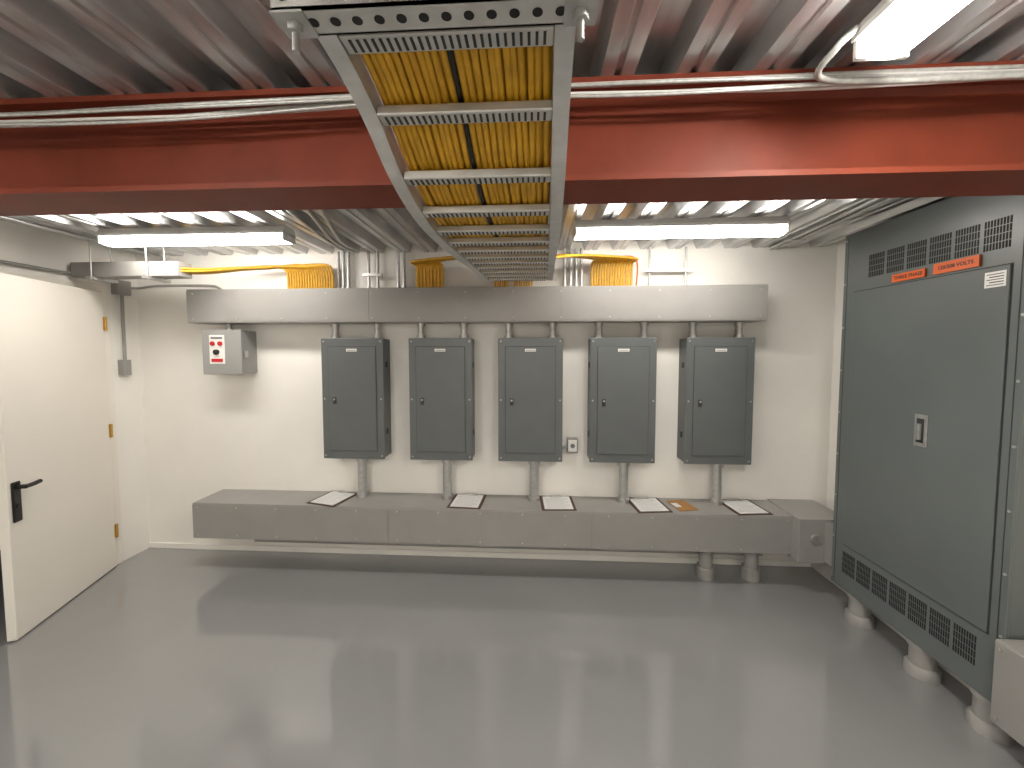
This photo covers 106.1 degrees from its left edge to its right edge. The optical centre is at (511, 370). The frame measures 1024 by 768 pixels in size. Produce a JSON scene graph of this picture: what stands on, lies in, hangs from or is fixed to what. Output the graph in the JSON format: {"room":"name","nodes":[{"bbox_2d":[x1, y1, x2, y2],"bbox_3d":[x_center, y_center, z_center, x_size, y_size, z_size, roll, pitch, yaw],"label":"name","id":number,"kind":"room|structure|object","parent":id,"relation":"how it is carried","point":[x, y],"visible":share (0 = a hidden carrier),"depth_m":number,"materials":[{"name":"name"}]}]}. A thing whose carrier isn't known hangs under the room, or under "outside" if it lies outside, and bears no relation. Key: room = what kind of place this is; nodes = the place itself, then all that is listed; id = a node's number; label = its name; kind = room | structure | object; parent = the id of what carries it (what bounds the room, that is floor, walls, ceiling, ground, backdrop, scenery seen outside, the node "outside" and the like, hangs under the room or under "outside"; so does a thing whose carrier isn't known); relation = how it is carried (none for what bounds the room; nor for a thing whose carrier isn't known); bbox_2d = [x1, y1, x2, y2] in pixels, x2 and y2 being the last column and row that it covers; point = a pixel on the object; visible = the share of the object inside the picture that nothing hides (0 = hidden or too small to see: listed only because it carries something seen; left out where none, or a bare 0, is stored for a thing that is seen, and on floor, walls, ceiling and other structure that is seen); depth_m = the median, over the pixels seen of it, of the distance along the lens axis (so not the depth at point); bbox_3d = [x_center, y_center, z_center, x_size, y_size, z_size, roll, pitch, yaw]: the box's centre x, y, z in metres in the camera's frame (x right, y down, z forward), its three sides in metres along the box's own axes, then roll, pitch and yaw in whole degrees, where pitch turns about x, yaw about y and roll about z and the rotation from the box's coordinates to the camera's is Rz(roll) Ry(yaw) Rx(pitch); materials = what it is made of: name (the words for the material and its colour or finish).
{"room":"electrical room","nodes":[
{"label":"electrical room","id":0,"kind":"room"},
{"bbox_2d":[0,220,149,560],"bbox_3d":[-3.224,0.342,0.584,0.100,2.545,5.180,0,3,3],"label":"wall","id":1,"kind":"structure","parent":0,"point":[18,243],"depth_m":3.01,"materials":[{"name":"white paint"}]},
{"bbox_2d":[0,273,118,641],"bbox_3d":[-2.903,0.472,2.518,0.108,2.067,0.812,-1,3,-16],"label":"door","id":2,"kind":"structure","parent":1,"relation":"in","point":[59,531],"depth_m":2.40,"materials":[{"name":"paint"}]},
{"bbox_2d":[0,270,122,564],"bbox_3d":[-3.115,0.450,2.494,0.112,2.130,0.920,0,3,3],"label":"door frame","id":3,"kind":"structure","parent":1,"relation":"attached to","point":[94,287],"depth_m":2.91,"materials":[{"name":"paint"}]},
{"bbox_2d":[0,260,221,374],"bbox_3d":[-2.794,-0.216,0.579,0.756,0.751,5.076,0,3,3],"label":"conduit","id":4,"kind":"object","parent":1,"relation":"attached to","point":[122,288],"visible":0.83,"depth_m":2.97,"materials":[{"name":"grey metal"}]},
{"bbox_2d":[71,240,191,283],"bbox_3d":[-2.633,-0.761,2.665,0.770,0.280,0.170,0,3,3],"label":"cable tray","id":5,"kind":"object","parent":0,"point":[161,271],"depth_m":2.62,"materials":[{"name":"grey metal"}]},
{"bbox_2d":[136,241,837,559],"bbox_3d":[-0.325,0.212,3.067,5.620,2.545,0.100,0,3,3],"label":"wall","id":6,"kind":"structure","parent":0,"point":[206,435],"depth_m":3.02,"materials":[{"name":"white paint"}]},
{"bbox_2d":[202,324,257,373],"bbox_3d":[-2.194,-0.175,3.001,0.323,0.395,0.195,0,3,3],"label":"control box","id":7,"kind":"object","parent":6,"relation":"attached to","point":[228,351],"visible":1,"depth_m":2.93,"materials":[{"name":"grey metal"}]},
{"bbox_2d":[321,323,391,497],"bbox_3d":[-1.197,0.307,2.981,0.474,1.355,0.176,0,3,3],"label":"electrical panel","id":8,"kind":"object","parent":6,"relation":"attached to","point":[356,394],"visible":0.95,"depth_m":2.90,"materials":[{"name":"grey metal"}]},
{"bbox_2d":[409,323,474,499],"bbox_3d":[-0.528,0.309,2.945,0.474,1.355,0.176,0,3,3],"label":"electrical panel","id":9,"kind":"object","parent":6,"relation":"attached to","point":[441,370],"visible":0.97,"depth_m":2.87,"materials":[{"name":"grey metal"}]},
{"bbox_2d":[186,284,767,324],"bbox_3d":[-0.331,-0.486,2.877,4.225,0.250,0.207,0,3,3],"label":"trough","id":10,"kind":"object","parent":6,"relation":"attached to","point":[746,303],"visible":1,"depth_m":2.77,"materials":[{"name":"metal"}]},
{"bbox_2d":[336,247,692,287],"bbox_3d":[-0.021,-0.763,2.898,2.679,0.300,0.046,0,3,3],"label":"conduit","id":11,"kind":"object","parent":10,"relation":"attached to","point":[685,269],"visible":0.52,"depth_m":2.93,"materials":[{"name":"metal"}]},
{"bbox_2d":[149,542,810,566],"bbox_3d":[-0.378,1.463,3.080,5.319,0.045,0.012,0,3,3],"label":"baseboard","id":12,"kind":"structure","parent":6,"relation":"attached to","point":[727,561],"depth_m":3.07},
{"bbox_2d":[498,322,562,501],"bbox_3d":[0.138,0.311,2.909,0.474,1.355,0.176,0,3,3],"label":"electrical panel","id":13,"kind":"object","parent":6,"relation":"attached to","point":[530,370],"visible":0.98,"depth_m":2.83,"materials":[{"name":"grey metal"}]},
{"bbox_2d":[562,437,577,452],"bbox_3d":[0.441,0.571,2.965,0.126,0.110,0.058,0,3,3],"label":"outlet box","id":14,"kind":"object","parent":6,"relation":"attached to","point":[572,442],"visible":0.92,"depth_m":2.94,"materials":[{"name":"grey metal"}]},
{"bbox_2d":[587,322,656,503],"bbox_3d":[0.808,0.313,2.873,0.474,1.355,0.176,0,3,3],"label":"electrical panel","id":15,"kind":"object","parent":6,"relation":"attached to","point":[621,412],"visible":0.97,"depth_m":2.79,"materials":[{"name":"grey metal"}]},
{"bbox_2d":[677,322,754,505],"bbox_3d":[1.489,0.315,2.836,0.474,1.355,0.176,0,3,3],"label":"electrical panel","id":16,"kind":"object","parent":6,"relation":"attached to","point":[716,382],"visible":0.96,"depth_m":2.76,"materials":[{"name":"grey metal"}]},
{"bbox_2d":[0,548,1023,767],"bbox_3d":[-1.067,1.669,0.536,6.820,0.100,5.380,0,3,3],"label":"floor","id":17,"kind":"structure","parent":0,"point":[173,657],"depth_m":1.96,"materials":[{"name":"grey concrete"}]},
{"bbox_2d":[192,489,833,582],"bbox_3d":[-0.060,1.238,2.836,4.660,0.520,0.440,0,3,3],"label":"channel","id":18,"kind":"object","parent":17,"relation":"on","point":[802,530],"visible":0.94,"depth_m":2.77,"materials":[{"name":"grey metal"}]},
{"bbox_2d":[307,490,356,506],"bbox_3d":[-1.375,0.973,2.961,0.248,0.016,0.269,1,3,17],"label":"clipboard","id":19,"kind":"object","parent":18,"relation":"on","point":[332,498],"visible":0.92,"depth_m":2.94,"materials":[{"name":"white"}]},
{"bbox_2d":[447,493,486,508],"bbox_3d":[-0.337,0.976,2.905,0.248,0.016,0.269,0,3,6],"label":"clipboard","id":20,"kind":"object","parent":18,"relation":"on","point":[467,500],"visible":1,"depth_m":2.88,"materials":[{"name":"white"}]},
{"bbox_2d":[540,495,576,510],"bbox_3d":[0.338,0.978,2.869,0.248,0.016,0.269,0,3,0],"label":"clipboard","id":21,"kind":"object","parent":18,"relation":"on","point":[551,502],"visible":0.94,"depth_m":2.85,"materials":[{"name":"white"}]},
{"bbox_2d":[629,497,672,512],"bbox_3d":[1.002,0.980,2.833,0.248,0.016,0.269,0,3,-3],"label":"clipboard","id":22,"kind":"object","parent":18,"relation":"on","point":[640,504],"visible":0.94,"depth_m":2.81,"materials":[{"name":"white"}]},
{"bbox_2d":[667,500,697,510],"bbox_3d":[1.246,0.985,2.822,0.140,0.008,0.180,0,3,-9],"label":"manila envelope","id":23,"kind":"object","parent":18,"relation":"on","point":[681,505],"visible":1,"depth_m":2.81,"materials":[{"name":"brown paper"}]},
{"bbox_2d":[722,498,772,514],"bbox_3d":[1.681,0.982,2.796,0.248,0.016,0.269,0,3,-3],"label":"clipboard","id":24,"kind":"object","parent":18,"relation":"on","point":[738,506],"visible":0.94,"depth_m":2.77,"materials":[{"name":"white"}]},
{"bbox_2d":[831,195,1023,745],"bbox_3d":[2.169,0.364,1.982,0.320,2.355,0.910,0,3,3],"label":"tall cabinet","id":25,"kind":"object","parent":17,"relation":"on","point":[928,539],"visible":0.98,"depth_m":1.83,"materials":[{"name":"grey metal"}]},
{"bbox_2d":[990,639,1023,746],"bbox_3d":[2.120,1.339,1.342,0.344,0.475,0.465,0,3,3],"label":"junction box","id":26,"kind":"object","parent":17,"relation":"on","point":[1007,700],"visible":1,"depth_m":1.52,"materials":[{"name":"metal"}]},
{"bbox_2d":[0,0,1023,255],"bbox_3d":[-1.018,-0.902,0.399,6.918,0.240,5.380,0,3,3],"label":"ceiling","id":27,"kind":"structure","parent":0,"point":[49,48],"depth_m":1.02,"materials":[{"name":"metal"}]},
{"bbox_2d":[96,225,295,247],"bbox_3d":[-1.970,-0.840,2.409,1.200,0.095,0.124,0,3,3],"label":"strip light","id":28,"kind":"object","parent":27,"relation":"attached to","point":[278,234],"visible":1,"depth_m":2.36,"materials":[{"name":"white plastic"}]},
{"bbox_2d":[269,0,599,280],"bbox_3d":[-0.131,-0.533,-0.101,0.404,0.445,4.245,0,3,4],"label":"cable tray","id":29,"kind":"object","parent":27,"relation":"attached to","point":[346,30],"visible":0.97,"depth_m":0.63,"materials":[{"name":"metal"}]},
{"bbox_2d":[180,46,638,288],"bbox_3d":[-1.115,-0.533,0.581,3.092,0.340,5.182,1,3,11],"label":"cable bundle","id":30,"kind":"object","parent":29,"relation":"on","point":[514,73],"visible":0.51,"depth_m":0.72,"materials":[{"name":"yellow plastic"}]},
{"bbox_2d":[0,198,893,257],"bbox_3d":[-0.465,-0.857,2.111,4.761,0.024,1.610,0,3,3],"label":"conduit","id":31,"kind":"object","parent":27,"relation":"attached to","point":[800,237],"depth_m":2.32,"materials":[{"name":"grey metal"}]},
{"bbox_2d":[0,60,1023,215],"bbox_3d":[-0.424,-0.684,1.201,5.420,0.280,0.180,0,3,3],"label":"steel beam","id":32,"kind":"structure","parent":27,"relation":"attached to","point":[965,138],"depth_m":1.15,"materials":[{"name":"red metal"}]},
{"bbox_2d":[0,25,1023,127],"bbox_3d":[-0.434,-0.748,1.014,5.420,0.090,0.166,0,3,3],"label":"conduit","id":33,"kind":"object","parent":32,"relation":"attached to","point":[837,80],"depth_m":1.03,"materials":[{"name":"white metal"}]},
{"bbox_2d":[573,216,790,240],"bbox_3d":[0.965,-0.831,2.251,1.200,0.095,0.124,0,3,3],"label":"strip light","id":34,"kind":"object","parent":27,"relation":"attached to","point":[772,226],"visible":1,"depth_m":2.20,"materials":[{"name":"white plastic"}]},
{"bbox_2d":[851,0,971,61],"bbox_3d":[0.814,-0.728,0.284,0.124,0.095,1.210,0,3,3],"label":"strip light","id":35,"kind":"object","parent":27,"relation":"attached to","point":[892,28],"visible":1,"depth_m":0.81,"materials":[{"name":"white plastic"}]},
{"bbox_2d":[826,239,845,510],"bbox_3d":[2.288,0.358,0.286,0.100,2.545,5.180,0,3,3],"label":"wall","id":36,"kind":"structure","parent":0,"point":[841,244],"depth_m":2.83,"materials":[{"name":"white paint"}]},
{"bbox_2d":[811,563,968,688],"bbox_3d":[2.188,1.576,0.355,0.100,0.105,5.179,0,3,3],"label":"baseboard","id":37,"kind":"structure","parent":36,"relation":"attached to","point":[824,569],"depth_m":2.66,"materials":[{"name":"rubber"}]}
]}

